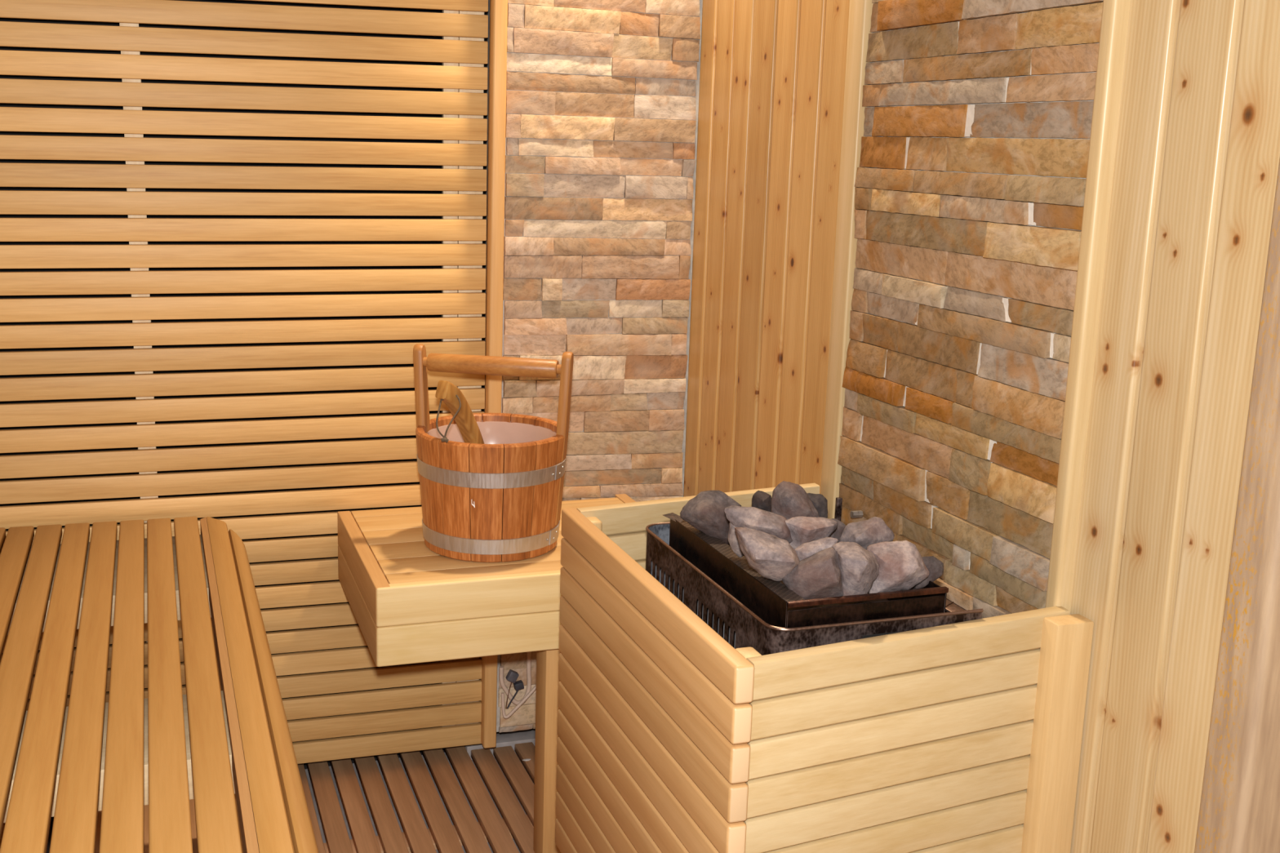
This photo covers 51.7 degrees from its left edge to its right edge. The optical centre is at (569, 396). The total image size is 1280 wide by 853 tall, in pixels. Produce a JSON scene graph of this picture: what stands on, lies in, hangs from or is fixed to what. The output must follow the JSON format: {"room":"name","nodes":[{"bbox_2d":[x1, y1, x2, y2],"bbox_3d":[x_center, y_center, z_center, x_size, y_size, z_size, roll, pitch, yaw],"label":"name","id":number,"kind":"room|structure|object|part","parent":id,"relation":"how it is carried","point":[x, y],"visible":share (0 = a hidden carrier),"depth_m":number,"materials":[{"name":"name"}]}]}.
{"room":"spa","nodes":[
{"label":"spa","id":0,"kind":"room"},
{"bbox_2d":[0,0,497,769],"bbox_3d":[-0.707,-0.415,2.667,2.210,2.650,0.100,-2,12,-17],"label":"wall","id":1,"kind":"structure","parent":0,"point":[15,48],"depth_m":2.65,"materials":[{"name":"brown wood"}]},
{"bbox_2d":[464,728,535,759],"bbox_3d":[-0.014,0.788,3.052,0.469,0.034,0.055,-2,12,-17],"label":"baseboard","id":2,"kind":"structure","parent":1,"relation":"attached to","point":[512,738],"depth_m":3.00,"materials":[{"name":"grey tile"}]},
{"bbox_2d":[46,752,534,852],"bbox_3d":[-0.197,1.206,1.249,2.210,0.098,3.675,-2,12,-17],"label":"floor","id":3,"kind":"structure","parent":0,"point":[400,760],"depth_m":2.77,"materials":[{"name":"grey tile"}]},
{"bbox_2d":[0,742,534,852],"bbox_3d":[-0.255,1.100,1.446,1.885,0.032,3.019,-2,12,-17],"label":"duckboard","id":4,"kind":"object","parent":3,"relation":"on","point":[441,835],"visible":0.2,"depth_m":2.71,"materials":[{"name":"brown wood"}]},
{"bbox_2d":[0,516,318,852],"bbox_3d":[-0.836,0.729,1.612,0.986,0.608,2.020,-2,12,-17],"label":"bench","id":5,"kind":"object","parent":4,"relation":"on","point":[225,745],"visible":1,"depth_m":1.76,"materials":[{"name":"brown wood"}]},
{"bbox_3d":[-0.681,0.606,2.482,0.050,0.520,0.060,-2,12,-17],"label":"leg","id":6,"kind":"part","parent":5,"relation":"part of","materials":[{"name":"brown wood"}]},
{"bbox_3d":[-0.474,0.736,1.840,0.050,0.520,0.060,-2,12,-17],"label":"leg","id":7,"kind":"part","parent":5,"relation":"part of","materials":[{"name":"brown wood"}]},
{"bbox_3d":[-0.395,0.445,1.663,0.036,0.054,1.958,-2,12,-17],"label":"rail","id":8,"kind":"part","parent":5,"relation":"part of","materials":[{"name":"brown wood"}]},
{"bbox_2d":[337,493,635,852],"bbox_3d":[-0.110,0.556,2.617,0.624,0.588,0.484,-2,12,-17],"label":"side table","id":9,"kind":"object","parent":4,"relation":"on","point":[410,602],"visible":0.55,"depth_m":2.34,"materials":[{"name":"brown wood"}]},
{"bbox_2d":[413,343,573,562],"bbox_3d":[-0.146,0.094,2.473,0.284,0.375,0.284,-2,12,-17],"label":"bucket","id":10,"kind":"object","parent":9,"relation":"on","point":[499,500],"visible":0.98,"depth_m":2.39,"materials":[{"name":"brown wood"}]},
{"bbox_2d":[435,380,484,444],"bbox_3d":[-0.187,0.113,2.444,0.087,0.315,0.236,9,13,34],"label":"ladle","id":11,"kind":"object","parent":10,"relation":"in","point":[446,392],"visible":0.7,"depth_m":2.37,"materials":[{"name":"brown wood"}]},
{"bbox_3d":[-0.030,0.600,2.458,0.052,0.568,0.064,-2,12,-17],"label":"leg","id":12,"kind":"part","parent":9,"relation":"part of","materials":[{"name":"brown wood"}]},
{"bbox_2d":[484,0,702,733],"bbox_3d":[0.061,-0.501,2.773,0.454,2.490,0.130,-2,12,-17],"label":"wall","id":13,"kind":"structure","parent":0,"point":[624,437],"depth_m":2.74,"materials":[{"name":"stone"}]},
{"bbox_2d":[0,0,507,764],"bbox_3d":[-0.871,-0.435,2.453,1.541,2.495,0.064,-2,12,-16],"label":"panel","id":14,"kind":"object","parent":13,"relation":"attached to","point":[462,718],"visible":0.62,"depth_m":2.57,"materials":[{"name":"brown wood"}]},
{"bbox_3d":[-0.147,-0.460,2.651,0.040,2.493,0.042,-2,12,-16],"label":"post","id":15,"kind":"part","parent":14,"relation":"part of","materials":[{"name":"brown wood"}]},
{"bbox_2d":[505,669,524,708],"bbox_3d":[-0.119,0.636,2.865,0.040,0.086,0.018,-2,12,-17],"label":"connector","id":16,"kind":"object","parent":13,"relation":"attached to","point":[512,676],"visible":1,"depth_m":2.86,"materials":[{"name":"black plastic"}]},
{"bbox_2d":[498,651,531,705],"bbox_3d":[-0.116,0.540,2.850,0.072,0.271,0.013,-2,12,-17],"label":"power cable","id":17,"kind":"object","parent":13,"relation":"attached to","point":[504,686],"visible":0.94,"depth_m":2.86,"materials":[{"name":"beige plastic"}]},
{"bbox_2d":[859,18,1053,569],"bbox_3d":[0.555,-0.169,1.904,0.001,0.815,0.483,-2,12,-17],"label":"wall","id":18,"kind":"structure","parent":0,"point":[971,108],"depth_m":1.85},
{"bbox_2d":[683,0,1279,852],"bbox_3d":[0.505,-0.308,2.072,0.043,2.580,1.532,-2,12,-17],"label":"wall","id":19,"kind":"structure","parent":0,"point":[1197,152],"depth_m":1.76,"materials":[{"name":"brown wood"}]},
{"bbox_2d":[645,480,983,655],"bbox_3d":[0.339,0.394,1.915,0.431,0.596,0.568,-2,12,-17],"label":"heater","id":20,"kind":"object","parent":19,"relation":"attached to","point":[746,608],"depth_m":1.65,"materials":[{"name":"stone"}]},
{"bbox_3d":[0.197,0.170,1.845,0.083,0.077,0.073,-2,12,-17],"label":"heater stone","id":21,"kind":"part","parent":20,"relation":"part of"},
{"bbox_3d":[0.224,0.187,1.737,0.032,0.048,0.029,-2,12,-17],"label":"heater stone","id":22,"kind":"part","parent":20,"relation":"part of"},
{"bbox_3d":[0.250,0.170,1.734,0.090,0.054,0.060,5,12,17],"label":"heater stone","id":23,"kind":"part","parent":20,"relation":"part of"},
{"bbox_3d":[0.281,0.168,1.927,0.032,0.063,0.040,-6,13,-32],"label":"heater stone","id":24,"kind":"part","parent":20,"relation":"part of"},
{"bbox_3d":[0.247,0.197,1.639,0.086,0.066,0.074,2,11,2],"label":"heater stone","id":25,"kind":"part","parent":20,"relation":"part of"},
{"bbox_3d":[0.305,0.169,1.796,0.063,0.110,0.061,-2,12,-17],"label":"heater stone","id":26,"kind":"part","parent":20,"relation":"part of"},
{"bbox_3d":[0.315,0.196,1.732,0.066,0.082,0.056,-6,13,-34],"label":"heater stone","id":27,"kind":"part","parent":20,"relation":"part of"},
{"bbox_3d":[0.303,0.223,1.638,0.076,0.074,0.064,6,12,25],"label":"heater stone","id":28,"kind":"part","parent":20,"relation":"part of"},
{"bbox_3d":[0.307,0.214,1.668,0.055,0.076,0.043,-5,13,-30],"label":"heater stone","id":29,"kind":"part","parent":20,"relation":"part of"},
{"bbox_3d":[0.350,0.173,1.885,0.037,0.074,0.036,-6,13,-31],"label":"heater stone","id":30,"kind":"part","parent":20,"relation":"part of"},
{"bbox_3d":[0.359,0.196,1.782,0.025,0.066,0.035,-2,12,-17],"label":"heater stone","id":31,"kind":"part","parent":20,"relation":"part of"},
{"bbox_3d":[0.451,0.201,2.211,0.010,0.065,0.007,-2,12,-17],"label":"wall plate","id":32,"kind":"part","parent":20,"relation":"part of","materials":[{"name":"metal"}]},
{"bbox_3d":[0.352,0.220,1.635,0.059,0.078,0.070,5,12,20],"label":"heater stone","id":33,"kind":"part","parent":20,"relation":"part of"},
{"bbox_3d":[0.386,0.199,1.726,0.068,0.086,0.050,-5,13,-28],"label":"heater stone","id":34,"kind":"part","parent":20,"relation":"part of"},
{"bbox_3d":[0.412,0.219,1.661,0.075,0.076,0.069,-2,12,-17],"label":"heater stone","id":35,"kind":"part","parent":20,"relation":"part of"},
{"bbox_3d":[0.458,0.228,1.683,0.036,0.051,0.037,2,11,6],"label":"heater stone","id":36,"kind":"part","parent":20,"relation":"part of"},
{"bbox_2d":[555,483,1093,852],"bbox_3d":[0.313,0.510,1.940,0.506,0.582,0.718,-2,12,-17],"label":"guard","id":37,"kind":"object","parent":19,"relation":"attached to","point":[966,736],"visible":0.94,"depth_m":1.65,"materials":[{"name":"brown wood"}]},
{"bbox_3d":[0.029,0.472,2.125,0.026,0.570,0.032,-2,12,-17],"label":"corner post","id":38,"kind":"part","parent":37,"relation":"part of","materials":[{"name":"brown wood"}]},
{"bbox_3d":[0.202,0.579,1.588,0.026,0.576,0.032,-2,12,-17],"label":"corner post","id":39,"kind":"part","parent":37,"relation":"part of","materials":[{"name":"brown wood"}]},
{"bbox_3d":[0.622,0.562,1.715,0.055,0.576,0.031,-2,12,-17],"label":"corner post","id":40,"kind":"part","parent":37,"relation":"part of","materials":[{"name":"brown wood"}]},
{"bbox_3d":[0.562,-0.286,2.147,0.110,2.650,1.685,-2,12,-17],"label":"wall","id":41,"kind":"structure","parent":0,"visible":0},
{"bbox_2d":[1194,158,1279,852],"bbox_3d":[0.790,-0.157,1.337,0.150,2.580,0.064,-2,12,-17],"label":"trim","id":42,"kind":"structure","parent":41,"relation":"attached to","point":[1239,811],"depth_m":1.39,"materials":[{"name":"brown wood"}]},
{"bbox_3d":[0.517,-0.308,2.075,0.018,2.580,1.547,-2,12,-17],"label":"wall","id":43,"kind":"structure","parent":0,"visible":0},
{"bbox_2d":[820,0,873,519],"bbox_3d":[0.472,-0.329,2.177,0.040,2.580,0.050,-2,12,-17],"label":"trim","id":44,"kind":"structure","parent":43,"relation":"attached to","point":[860,11],"depth_m":2.18,"materials":[{"name":"brown wood"}]},
{"bbox_2d":[1045,0,1130,613],"bbox_3d":[0.652,-0.215,1.617,0.042,2.580,0.024,-2,12,-17],"label":"trim","id":45,"kind":"structure","parent":43,"relation":"attached to","point":[1115,13],"depth_m":1.62,"materials":[{"name":"brown wood"}]}
]}

